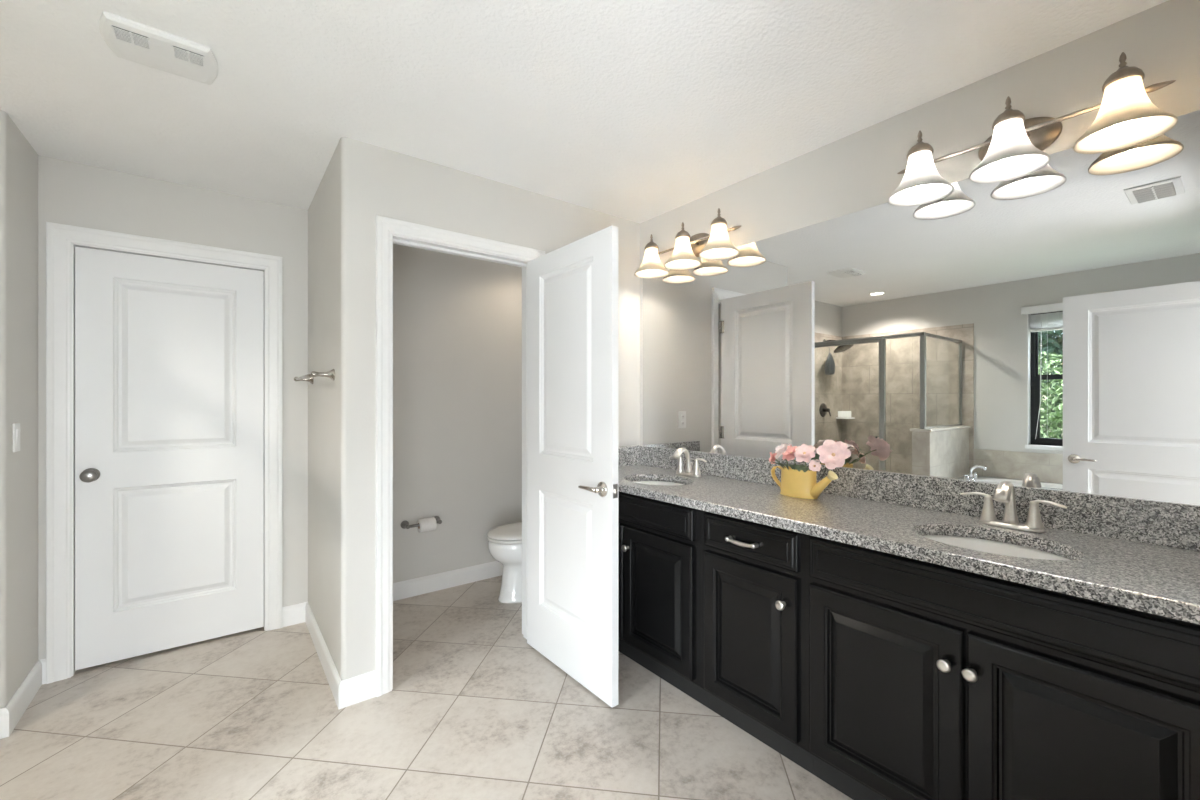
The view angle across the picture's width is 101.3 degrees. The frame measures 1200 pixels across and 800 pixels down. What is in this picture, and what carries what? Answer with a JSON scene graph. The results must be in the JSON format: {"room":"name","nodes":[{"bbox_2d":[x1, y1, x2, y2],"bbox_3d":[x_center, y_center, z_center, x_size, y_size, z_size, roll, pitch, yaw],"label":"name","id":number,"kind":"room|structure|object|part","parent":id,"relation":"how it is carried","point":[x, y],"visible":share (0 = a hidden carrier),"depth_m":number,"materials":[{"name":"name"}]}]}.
{"room":"bathroom","nodes":[
{"label":"bathroom","id":0,"kind":"room"},
{"bbox_2d":[0,110,37,708],"bbox_3d":[-2.871,0.091,1.772,1.050,2.440,0.441,0,0,-38],"label":"wall","id":1,"kind":"structure","parent":0,"point":[18,158],"depth_m":2.05,"materials":[{"name":"beige paint"}]},
{"bbox_2d":[13,423,20,451],"bbox_3d":[-2.392,0.154,2.019,0.011,0.116,0.072,0,0,-38],"label":"light switch","id":2,"kind":"object","parent":1,"relation":"attached to","point":[16,427],"visible":1,"depth_m":2.01,"materials":[{"name":"white plastic"}]},
{"bbox_2d":[0,658,45,738],"bbox_3d":[-2.456,1.255,2.083,0.065,0.112,0.459,0,0,-35],"label":"baseboard","id":3,"kind":"structure","parent":1,"relation":"attached to","point":[12,713],"depth_m":2.04,"materials":[{"name":"white wood"}]},
{"bbox_2d":[38,155,521,659],"bbox_3d":[-1.590,0.091,3.150,2.920,2.440,0.180,0,0,-38],"label":"wall","id":4,"kind":"structure","parent":0,"point":[457,320],"depth_m":3.28,"materials":[{"name":"beige paint"}]},
{"bbox_2d":[46,222,281,683],"bbox_3d":[-2.234,0.244,2.604,0.920,2.134,0.140,0,0,-38],"label":"door frame","id":5,"kind":"structure","parent":4,"relation":"attached to","point":[61,239],"depth_m":2.32,"materials":[{"name":"white wood"}]},
{"bbox_2d":[75,246,263,669],"bbox_3d":[-2.206,0.280,2.567,0.746,2.030,0.107,0,0,-38],"label":"door","id":6,"kind":"structure","parent":4,"relation":"in","point":[169,353],"depth_m":2.55,"materials":[{"name":"white paint"}]},
{"bbox_3d":[-2.449,0.363,2.358,0.066,0.066,0.072,0,0,-38],"label":"knob","id":7,"kind":"part","parent":6,"relation":"part of","materials":[{"name":"grey metal"}]},
{"bbox_2d":[400,516,441,528],"bbox_3d":[-1.186,0.826,3.292,0.264,0.054,0.086,0,0,-38],"label":"toilet paper holder","id":8,"kind":"object","parent":4,"relation":"attached to","point":[404,524],"visible":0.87,"depth_m":3.24,"materials":[{"name":"grey metal"}]},
{"bbox_3d":[-1.269,0.826,3.228,0.054,0.054,0.086,0,0,-38],"label":"post","id":9,"kind":"part","parent":8,"relation":"part of","materials":[{"name":"grey metal"}]},
{"bbox_2d":[417,517,436,531],"bbox_3d":[-1.155,0.832,3.280,0.104,0.086,0.086,0,0,-38],"label":"toilet paper roll","id":10,"kind":"object","parent":8,"relation":"on","point":[426,524],"visible":0.99,"depth_m":3.25,"materials":[{"name":"paper"}]},
{"bbox_3d":[-1.103,0.826,3.356,0.054,0.054,0.086,0,0,-38],"label":"post","id":11,"kind":"part","parent":8,"relation":"part of","materials":[{"name":"grey metal"}]},
{"bbox_2d":[393,561,502,600],"bbox_3d":[-0.731,1.255,3.116,1.600,0.112,0.922,0,0,-38],"label":"baseboard","id":12,"kind":"structure","parent":4,"relation":"attached to","point":[435,582],"depth_m":3.42,"materials":[{"name":"white wood"}]},
{"bbox_2d":[0,575,852,799],"bbox_3d":[-0.887,1.351,1.481,4.200,0.080,3.770,0,0,-38],"label":"floor","id":13,"kind":"structure","parent":0,"point":[472,710],"depth_m":1.94,"materials":[{"name":"tile"}]},
{"bbox_2d":[487,522,521,603],"bbox_3d":[-0.414,0.923,3.378,0.746,0.775,0.440,0,0,-38],"label":"toilet","id":14,"kind":"object","parent":13,"relation":"on","point":[504,541],"visible":0.35,"depth_m":3.17,"materials":[{"name":"white ceramic"}]},
{"bbox_3d":[-0.521,0.901,3.296,0.477,0.024,0.376,0,0,-38],"label":"seat","id":15,"kind":"part","parent":14,"relation":"part of","materials":[{"name":"white plastic"}]},
{"bbox_3d":[-0.520,0.873,3.296,0.475,0.030,0.374,0,0,-38],"label":"lid","id":16,"kind":"part","parent":14,"relation":"part of","materials":[{"name":"white plastic"}]},
{"bbox_2d":[618,491,708,707],"bbox_3d":[0.316,0.879,2.585,0.583,0.863,0.961,0,0,-38],"label":"base cabinet","id":17,"kind":"object","parent":13,"relation":"on","point":[659,541],"visible":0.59,"depth_m":2.23,"materials":[{"name":"black paint"}]},
{"bbox_3d":[-0.020,0.904,2.612,0.020,0.566,0.444,0,0,-38],"label":"door","id":18,"kind":"part","parent":17,"relation":"part of","materials":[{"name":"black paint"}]},
{"bbox_3d":[0.125,0.717,2.382,0.032,0.034,0.034,0,0,-38],"label":"knob","id":19,"kind":"part","parent":17,"relation":"part of","materials":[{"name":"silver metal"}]},
{"bbox_3d":[0.118,0.531,2.433,0.020,0.131,0.897,0,0,-38],"label":"false drawer","id":20,"kind":"part","parent":17,"relation":"part of","materials":[{"name":"black paint"}]},
{"bbox_3d":[0.256,0.904,2.253,0.020,0.566,0.444,0,0,-38],"label":"door","id":21,"kind":"part","parent":17,"relation":"part of","materials":[{"name":"black paint"}]},
{"bbox_2d":[700,510,812,773],"bbox_3d":[0.751,0.879,2.019,0.583,0.863,0.466,0,0,-38],"label":"base cabinet","id":22,"kind":"object","parent":13,"relation":"on","point":[752,574],"visible":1,"depth_m":1.83,"materials":[{"name":"black paint"}]},
{"bbox_3d":[0.532,0.538,1.854,0.030,0.023,0.135,0,0,-38],"label":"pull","id":23,"kind":"part","parent":22,"relation":"part of","materials":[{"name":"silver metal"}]},
{"bbox_3d":[0.556,0.531,1.863,0.020,0.131,0.413,0,0,-38],"label":"drawer","id":24,"kind":"part","parent":22,"relation":"part of","materials":[{"name":"black paint"}]},
{"bbox_3d":[0.556,0.904,1.863,0.020,0.566,0.413,0,0,-38],"label":"door","id":25,"kind":"part","parent":22,"relation":"part of","materials":[{"name":"black paint"}]},
{"bbox_3d":[0.634,0.717,1.720,0.032,0.034,0.034,0,0,-38],"label":"knob","id":26,"kind":"part","parent":22,"relation":"part of","materials":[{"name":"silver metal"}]},
{"bbox_2d":[805,534,1199,799],"bbox_3d":[1.178,0.879,1.466,0.583,0.863,0.931,0,0,-38],"label":"base cabinet","id":27,"kind":"object","parent":13,"relation":"on","point":[924,680],"visible":0.98,"depth_m":1.28,"materials":[{"name":"black paint"}]},
{"bbox_3d":[0.842,0.904,1.491,0.020,0.566,0.436,0,0,-38],"label":"door","id":28,"kind":"part","parent":27,"relation":"part of","materials":[{"name":"black paint"}]},
{"bbox_2d":[618,445,1199,624],"bbox_3d":[0.753,0.368,2.026,0.575,0.159,2.383,0,0,-38],"label":"countertop","id":29,"kind":"structure","parent":27,"relation":"on","point":[1136,554],"depth_m":1.55,"materials":[{"name":"stone"}]},
{"bbox_2d":[633,481,684,485],"bbox_3d":[0.300,0.524,2.546,0.348,0.150,0.436,0,0,-38],"label":"sink","id":30,"kind":"object","parent":29,"relation":"in","point":[641,482],"visible":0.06,"depth_m":2.72,"materials":[{"name":"white ceramic"}]},
{"bbox_2d":[670,447,706,476],"bbox_3d":[0.450,0.333,2.657,0.147,0.154,0.269,0,0,-38],"label":"faucet","id":31,"kind":"object","parent":29,"relation":"on","point":[680,469],"visible":1,"depth_m":2.65,"materials":[{"name":"silver metal"}]},
{"bbox_3d":[0.447,0.359,2.728,0.046,0.086,0.046,0,0,-38],"label":"handle","id":32,"kind":"part","parent":31,"relation":"part of","materials":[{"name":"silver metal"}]},
{"bbox_3d":[0.445,0.329,2.653,0.134,0.147,0.048,0,0,-38],"label":"spout","id":33,"kind":"part","parent":31,"relation":"part of","materials":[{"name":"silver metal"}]},
{"bbox_3d":[0.482,0.404,2.683,0.058,0.014,0.170,0,0,-38],"label":"plate","id":34,"kind":"part","parent":31,"relation":"part of","materials":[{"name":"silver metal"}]},
{"bbox_3d":[0.518,0.359,2.636,0.046,0.086,0.046,0,0,-38],"label":"handle","id":35,"kind":"part","parent":31,"relation":"part of","materials":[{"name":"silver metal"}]},
{"bbox_2d":[771,466,837,498],"bbox_3d":[0.862,0.348,2.086,0.096,0.125,0.294,0,0,-38],"label":"watering can","id":36,"kind":"object","parent":29,"relation":"on","point":[794,483],"visible":0.91,"depth_m":2.05,"materials":[{"name":"yellow paint"}]},
{"bbox_3d":[0.788,0.341,2.182,0.024,0.100,0.051,0,0,-38],"label":"handle","id":37,"kind":"part","parent":36,"relation":"part of","materials":[{"name":"yellow paint"}]},
{"bbox_2d":[769,452,785,467],"bbox_3d":[0.772,0.313,2.158,0.053,0.172,0.086,0,0,-38],"label":"flower","id":38,"kind":"object","parent":36,"relation":"in","point":[772,458],"visible":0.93,"depth_m":2.16,"materials":[{"name":"pink plant"}]},
{"bbox_2d":[773,443,790,468],"bbox_3d":[0.797,0.293,2.140,0.072,0.211,0.094,0,0,35],"label":"flower","id":39,"kind":"object","parent":36,"relation":"in","point":[780,449],"visible":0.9,"depth_m":2.14,"materials":[{"name":"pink plant"}]},
{"bbox_2d":[776,445,808,471],"bbox_3d":[0.821,0.295,2.079,0.066,0.208,0.149,0,0,-38],"label":"flower","id":40,"kind":"object","parent":36,"relation":"in","point":[789,453],"visible":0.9,"depth_m":2.08,"materials":[{"name":"pink plant"}]},
{"bbox_2d":[789,444,814,471],"bbox_3d":[0.838,0.291,2.048,0.075,0.217,0.107,0,0,-38],"label":"flower","id":41,"kind":"object","parent":36,"relation":"in","point":[805,452],"visible":0.98,"depth_m":2.03,"materials":[{"name":"pink plant"}]},
{"bbox_2d":[809,448,817,470],"bbox_3d":[0.899,0.297,2.068,0.067,0.204,0.066,0,0,-38],"label":"flower","id":42,"kind":"object","parent":36,"relation":"in","point":[815,451],"visible":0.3,"depth_m":2.04,"materials":[{"name":"white plant"}]},
{"bbox_2d":[809,459,820,470],"bbox_3d":[0.868,0.320,2.021,0.042,0.159,0.080,0,0,-16],"label":"flower","id":43,"kind":"object","parent":36,"relation":"in","point":[814,465],"visible":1,"depth_m":2.00,"materials":[{"name":"pink plant"}]},
{"bbox_3d":[0.909,0.355,2.024,0.048,0.102,0.102,0,0,-38],"label":"spout","id":44,"kind":"part","parent":36,"relation":"part of","materials":[{"name":"yellow paint"}]},
{"bbox_2d":[811,439,850,470],"bbox_3d":[0.907,0.279,1.971,0.096,0.241,0.185,0,0,-38],"label":"flower","id":45,"kind":"object","parent":36,"relation":"in","point":[833,454],"visible":0.98,"depth_m":1.93,"materials":[{"name":"pink plant"}]},
{"bbox_2d":[923,535,1069,559],"bbox_3d":[1.147,0.524,1.445,0.348,0.150,0.436,0,0,-38],"label":"sink","id":46,"kind":"object","parent":29,"relation":"in","point":[989,546],"visible":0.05,"depth_m":1.56,"materials":[{"name":"white ceramic"}]},
{"bbox_2d":[960,481,1066,532],"bbox_3d":[1.292,0.333,1.562,0.147,0.154,0.269,0,0,-38],"label":"faucet","id":47,"kind":"object","parent":29,"relation":"on","point":[1005,491],"visible":1,"depth_m":1.56,"materials":[{"name":"silver metal"}]},
{"bbox_3d":[1.264,0.317,1.658,0.082,0.016,0.018,0,0,45],"label":"lever","id":48,"kind":"part","parent":47,"relation":"part of","materials":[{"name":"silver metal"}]},
{"bbox_3d":[1.290,0.359,1.633,0.046,0.086,0.046,0,0,-38],"label":"handle","id":49,"kind":"part","parent":47,"relation":"part of","materials":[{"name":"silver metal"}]},
{"bbox_3d":[1.287,0.329,1.558,0.134,0.147,0.048,0,0,-38],"label":"spout","id":50,"kind":"part","parent":47,"relation":"part of","materials":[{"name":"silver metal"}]},
{"bbox_3d":[1.325,0.404,1.587,0.058,0.014,0.170,0,0,-38],"label":"plate","id":51,"kind":"part","parent":47,"relation":"part of","materials":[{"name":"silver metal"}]},
{"bbox_3d":[1.361,0.359,1.541,0.046,0.086,0.046,0,0,-38],"label":"handle","id":52,"kind":"part","parent":47,"relation":"part of","materials":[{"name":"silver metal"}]},
{"bbox_3d":[1.378,0.317,1.510,0.018,0.016,0.082,0,0,-30],"label":"lever","id":53,"kind":"part","parent":47,"relation":"part of","materials":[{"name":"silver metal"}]},
{"bbox_3d":[0.933,0.717,1.331,0.032,0.034,0.034,0,0,-38],"label":"knob","id":54,"kind":"part","parent":27,"relation":"part of","materials":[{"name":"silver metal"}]},
{"bbox_3d":[0.969,0.717,1.285,0.032,0.034,0.034,0,0,-38],"label":"knob","id":55,"kind":"part","parent":27,"relation":"part of","materials":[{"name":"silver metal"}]},
{"bbox_3d":[0.978,0.531,1.315,0.020,0.131,0.880,0,0,-38],"label":"false drawer","id":56,"kind":"part","parent":27,"relation":"part of","materials":[{"name":"black paint"}]},
{"bbox_3d":[1.113,0.904,1.139,0.020,0.566,0.436,0,0,-38],"label":"door","id":57,"kind":"part","parent":27,"relation":"part of","materials":[{"name":"black paint"}]},
{"bbox_2d":[308,137,639,679],"bbox_3d":[-0.741,0.091,3.035,1.714,2.440,1.037,0,0,-38],"label":"wall","id":58,"kind":"structure","parent":0,"point":[361,181],"depth_m":2.27,"materials":[{"name":"beige paint"}]},
{"bbox_2d":[294,369,334,383],"bbox_3d":[-1.448,-0.115,2.473,0.093,0.054,0.704,0,0,-38],"label":"towel bar","id":59,"kind":"object","parent":58,"relation":"attached to","point":[330,374],"visible":1,"depth_m":2.23,"materials":[{"name":"silver metal"}]},
{"bbox_3d":[-1.475,-0.115,2.452,0.015,0.015,0.650,0,0,-38],"label":"rod","id":60,"kind":"part","parent":59,"relation":"part of","materials":[{"name":"silver metal"}]},
{"bbox_3d":[-1.646,-0.115,2.731,0.093,0.054,0.054,0,0,-38],"label":"post","id":61,"kind":"part","parent":59,"relation":"part of","materials":[{"name":"silver metal"}]},
{"bbox_3d":[-1.250,-0.115,2.215,0.093,0.054,0.054,0,0,-38],"label":"post","id":62,"kind":"part","parent":59,"relation":"part of","materials":[{"name":"silver metal"}]},
{"bbox_2d":[282,602,375,709],"bbox_3d":[-1.415,1.255,2.507,0.155,0.112,1.077,0,0,-44],"label":"baseboard","id":63,"kind":"structure","parent":58,"relation":"attached to","point":[353,690],"depth_m":2.21,"materials":[{"name":"white wood"}]},
{"bbox_2d":[376,215,544,696],"bbox_3d":[-0.689,0.247,2.494,0.865,2.127,0.155,0,0,-38],"label":"door frame","id":64,"kind":"structure","parent":58,"relation":"attached to","point":[389,231],"depth_m":2.21,"materials":[{"name":"white paint"}]},
{"bbox_2d":[527,225,618,706],"bbox_3d":[-0.151,0.280,2.363,0.149,2.033,0.724,0,0,-38],"label":"door","id":65,"kind":"structure","parent":58,"relation":"in","point":[572,288],"depth_m":2.29,"materials":[{"name":"white paint"}]},
{"bbox_3d":[-0.056,0.385,2.140,0.026,0.022,0.126,0,0,-38],"label":"lever","id":66,"kind":"part","parent":65,"relation":"part of","materials":[{"name":"silver metal"}]},
{"bbox_3d":[-0.005,0.385,2.108,0.044,0.066,0.066,0,0,-38],"label":"handle","id":67,"kind":"part","parent":65,"relation":"part of","materials":[{"name":"silver metal"}]},
{"bbox_3d":[0.065,0.386,2.084,0.024,0.060,0.002,0,0,-38],"label":"latch plate","id":68,"kind":"part","parent":65,"relation":"part of","materials":[{"name":"grey metal"}]},
{"bbox_2d":[0,0,1167,222],"bbox_3d":[-0.887,-1.179,1.481,4.200,0.100,3.770,0,0,-38],"label":"ceiling","id":69,"kind":"structure","parent":0,"point":[638,111],"depth_m":1.72,"materials":[{"name":"white paint"}]},
{"bbox_2d":[99,11,218,84],"bbox_3d":[-1.412,-1.118,1.587,0.286,0.025,0.218,0,0,-38],"label":"exhaust fan","id":70,"kind":"object","parent":69,"relation":"attached to","point":[129,40],"visible":1,"depth_m":1.56,"materials":[{"name":"white plastic"}]},
{"bbox_2d":[111,26,151,50],"bbox_3d":[-1.433,-1.107,1.505,0.085,0.004,0.062,0,0,-38],"label":"grille","id":71,"kind":"object","parent":70,"relation":"attached to","point":[127,35],"depth_m":1.50,"materials":[{"name":"white plastic"}]},
{"bbox_2d":[171,45,204,67],"bbox_3d":[-1.327,-1.107,1.587,0.081,0.004,0.062,0,0,-38],"label":"grille","id":72,"kind":"object","parent":70,"relation":"attached to","point":[181,53],"depth_m":1.58,"materials":[{"name":"white plastic"}]},
{"bbox_2d":[640,0,1199,444],"bbox_3d":[0.698,0.091,2.685,0.140,2.440,3.746,0,0,-38],"label":"wall","id":73,"kind":"structure","parent":0,"point":[857,171],"depth_m":1.81,"materials":[{"name":"beige paint"}]},
{"bbox_2d":[634,208,740,277],"bbox_3d":[0.461,-0.856,2.697,0.220,0.236,0.696,0,0,-38],"label":"vanity light","id":74,"kind":"object","parent":73,"relation":"attached to","point":[717,245],"visible":1,"depth_m":2.66,"materials":[{"name":"white glass"}]},
{"bbox_3d":[0.302,-0.814,2.887,0.200,0.151,0.200,0,0,-38],"label":"lamp shade","id":75,"kind":"part","parent":74,"relation":"part of","materials":[{"name":"white glass"}]},
{"bbox_3d":[0.453,-0.814,2.691,0.200,0.151,0.200,0,0,-38],"label":"lamp shade","id":76,"kind":"part","parent":74,"relation":"part of","materials":[{"name":"white glass"}]},
{"bbox_3d":[0.604,-0.814,2.495,0.200,0.151,0.200,0,0,-38],"label":"lamp shade","id":77,"kind":"part","parent":74,"relation":"part of","materials":[{"name":"white glass"}]},
{"bbox_2d":[639,445,1199,551],"bbox_3d":[0.973,0.350,2.195,0.020,0.122,2.383,0,0,-38],"label":"backsplash","id":78,"kind":"structure","parent":73,"relation":"attached to","point":[1175,525],"depth_m":1.72,"materials":[{"name":"stone"}]},
{"bbox_2d":[642,110,1199,505],"bbox_3d":[0.988,-0.251,2.186,0.008,1.080,2.351,0,0,-38],"label":"mirror","id":79,"kind":"object","parent":73,"relation":"attached to","point":[1040,329],"visible":0.89,"depth_m":1.73,"materials":[{"name":"white mirror"}]},
{"bbox_2d":[888,52,1177,206],"bbox_3d":[1.318,-0.856,1.583,0.220,0.236,0.705,0,0,-38],"label":"vanity light","id":80,"kind":"object","parent":73,"relation":"attached to","point":[1126,117],"visible":1,"depth_m":1.54,"materials":[{"name":"white glass"}]},
{"bbox_3d":[1.156,-0.814,1.777,0.200,0.151,0.200,0,0,-38],"label":"lamp shade","id":81,"kind":"part","parent":80,"relation":"part of","materials":[{"name":"white glass"}]},
{"bbox_3d":[1.310,-0.814,1.578,0.200,0.151,0.200,0,0,-38],"label":"lamp shade","id":82,"kind":"part","parent":80,"relation":"part of","materials":[{"name":"white glass"}]},
{"bbox_3d":[1.464,-0.828,1.377,0.060,0.115,0.060,0,0,-38],"label":"bulb","id":83,"kind":"part","parent":80,"relation":"part of","materials":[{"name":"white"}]},
{"bbox_3d":[1.464,-0.814,1.377,0.200,0.151,0.200,0,0,-38],"label":"lamp shade","id":84,"kind":"part","parent":80,"relation":"part of","materials":[{"name":"white glass"}]}
]}

